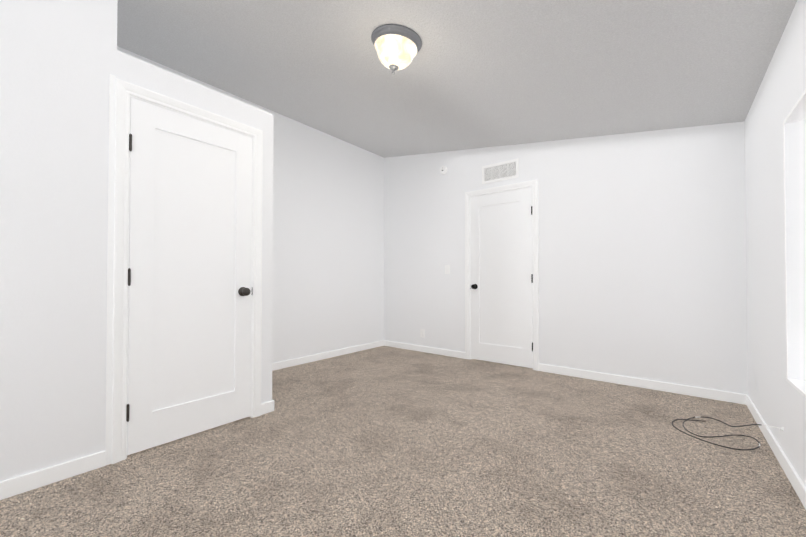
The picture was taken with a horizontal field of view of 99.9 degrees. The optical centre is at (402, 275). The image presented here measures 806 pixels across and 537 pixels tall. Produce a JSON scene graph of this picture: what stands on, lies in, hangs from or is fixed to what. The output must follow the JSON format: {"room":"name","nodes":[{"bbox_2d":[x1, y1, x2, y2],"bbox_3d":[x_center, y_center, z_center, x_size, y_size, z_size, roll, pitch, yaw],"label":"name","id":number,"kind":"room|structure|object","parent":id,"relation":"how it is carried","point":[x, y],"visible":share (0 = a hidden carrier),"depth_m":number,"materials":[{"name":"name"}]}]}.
{"room":"empty bedroom","nodes":[
{"label":"empty bedroom","id":0,"kind":"room"},
{"bbox_2d":[0,0,273,481],"bbox_3d":[-1.731,-0.548,1.817,0.140,3.150,2.155,-1,-1,39],"label":"wall","id":1,"kind":"structure","parent":0,"point":[61,61],"depth_m":1.70,"materials":[{"name":"white paint"}]},
{"bbox_2d":[0,451,105,499],"bbox_3d":[-1.966,0.980,1.382,0.017,0.082,1.152,-1,-1,39],"label":"baseboard","id":2,"kind":"structure","parent":1,"relation":"attached to","point":[11,487],"depth_m":1.66,"materials":[{"name":"white paint"}]},
{"bbox_2d":[106,74,262,464],"bbox_3d":[-1.376,-0.035,2.222,0.136,2.133,0.877,-1,-1,39],"label":"door frame","id":3,"kind":"structure","parent":1,"relation":"attached to","point":[121,93],"depth_m":1.89,"materials":[{"name":"white paint"}]},
{"bbox_2d":[126,97,251,454],"bbox_3d":[-1.319,0.000,2.186,0.102,2.032,0.719,-1,-1,39],"label":"door","id":4,"kind":"structure","parent":1,"relation":"in","point":[189,285],"depth_m":2.15,"materials":[{"name":"white paint"}]},
{"bbox_2d":[261,400,273,413],"bbox_3d":[-1.404,0.999,2.912,1.053,0.082,0.042,-1,-1,39],"label":"baseboard","id":5,"kind":"structure","parent":1,"relation":"attached to","point":[266,407],"depth_m":2.55,"materials":[{"name":"white paint"}]},
{"bbox_2d":[117,46,383,362],"bbox_3d":[-1.893,-0.529,3.387,0.220,3.150,4.840,-1,-1,39],"label":"wall","id":6,"kind":"structure","parent":0,"point":[328,242],"depth_m":4.30,"materials":[{"name":"white paint"}]},
{"bbox_2d":[272,340,383,370],"bbox_3d":[-1.056,1.015,4.220,0.017,0.082,2.465,-1,-1,39],"label":"baseboard","id":7,"kind":"structure","parent":6,"relation":"attached to","point":[302,360],"depth_m":4.28,"materials":[{"name":"white paint"}]},
{"bbox_2d":[0,346,805,536],"bbox_3d":[-0.207,1.081,2.152,4.370,0.100,5.060,-1,-1,39],"label":"floor","id":8,"kind":"structure","parent":0,"point":[384,441],"depth_m":1.79,"materials":[{"name":"carpet"}]},
{"bbox_2d":[672,417,778,449],"bbox_3d":[2.062,0.932,2.210,0.489,0.198,0.596,-1,-1,39],"label":"cord","id":9,"kind":"object","parent":8,"relation":"on","point":[720,436],"visible":0.98,"depth_m":2.16,"materials":[{"name":"black plastic"}]},
{"bbox_2d":[117,0,796,157],"bbox_3d":[-0.207,-1.646,2.186,4.370,0.841,5.060,-1,-1,39],"label":"ceiling","id":10,"kind":"structure","parent":0,"point":[474,74],"depth_m":2.40,"materials":[{"name":"paint"}]},
{"bbox_2d":[371,24,421,74],"bbox_3d":[-0.042,-1.447,2.220,0.331,0.235,0.334,-1,-1,39],"label":"ceiling light fixture","id":11,"kind":"object","parent":10,"relation":"attached to","point":[397,47],"visible":1,"depth_m":2.14,"materials":[{"name":"white glass"}]},
{"bbox_2d":[384,121,747,394],"bbox_3d":[1.234,-0.520,4.139,4.150,3.150,0.250,-1,-1,39],"label":"wall","id":12,"kind":"structure","parent":0,"point":[642,253],"depth_m":3.32,"materials":[{"name":"white paint"}]},
{"bbox_2d":[384,340,464,358],"bbox_3d":[0.262,1.022,4.733,1.367,0.082,0.013,-1,-1,39],"label":"baseboard","id":13,"kind":"structure","parent":12,"relation":"attached to","point":[458,354],"depth_m":4.67,"materials":[{"name":"white paint"}]},
{"bbox_2d":[440,166,446,173],"bbox_3d":[0.536,-1.413,4.528,0.106,0.106,0.035,-1,-1,39],"label":"smoke detector","id":14,"kind":"object","parent":12,"relation":"attached to","point":[443,169],"visible":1,"depth_m":4.51,"materials":[{"name":"white plastic"}]},
{"bbox_2d":[445,265,449,273],"bbox_3d":[0.585,-0.081,4.488,0.070,0.115,0.010,-1,-1,39],"label":"switch plate","id":15,"kind":"object","parent":12,"relation":"attached to","point":[447,269],"visible":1,"depth_m":4.48,"materials":[{"name":"white plastic"}]},
{"bbox_2d":[482,158,518,183],"bbox_3d":[1.155,-1.241,4.046,0.455,0.220,0.011,-1,-1,39],"label":"air vent","id":16,"kind":"object","parent":12,"relation":"in","point":[501,171],"visible":1,"depth_m":4.04,"materials":[{"name":"white plastic"}]},
{"bbox_2d":[470,187,532,367],"bbox_3d":[1.144,0.023,4.023,0.770,2.032,0.102,-1,-1,39],"label":"back door","id":17,"kind":"structure","parent":12,"relation":"in","point":[501,285],"depth_m":4.03,"materials":[{"name":"white paint"}]},
{"bbox_2d":[465,179,538,370],"bbox_3d":[1.182,-0.004,4.078,0.904,2.118,0.136,-1,-1,39],"label":"door frame","id":18,"kind":"structure","parent":12,"relation":"attached to","point":[533,184],"depth_m":3.90,"materials":[{"name":"white paint"}]},
{"bbox_2d":[539,363,743,403],"bbox_3d":[2.122,1.003,3.237,1.599,0.082,0.013,-1,-1,39],"label":"baseboard","id":19,"kind":"structure","parent":12,"relation":"attached to","point":[732,397],"depth_m":3.11,"materials":[{"name":"white paint"}]},
{"bbox_2d":[745,0,805,485],"bbox_3d":[1.410,-0.560,0.872,0.220,3.150,5.060,-1,-1,39],"label":"wall","id":20,"kind":"structure","parent":0,"point":[777,398],"depth_m":1.86,"materials":[{"name":"white paint"}]},
{"bbox_2d":[744,394,805,508],"bbox_3d":[1.318,0.975,0.927,0.017,0.082,4.620,-1,-1,39],"label":"baseboard","id":21,"kind":"structure","parent":20,"relation":"attached to","point":[799,487],"depth_m":1.84,"materials":[{"name":"white paint"}]},
{"bbox_2d":[783,89,805,397],"bbox_3d":[1.538,-0.137,1.204,0.003,1.345,1.433,-1,-1,39],"label":"window","id":22,"kind":"structure","parent":20,"relation":"in","point":[784,121],"depth_m":1.75,"materials":[{"name":"white paint"}]}
]}

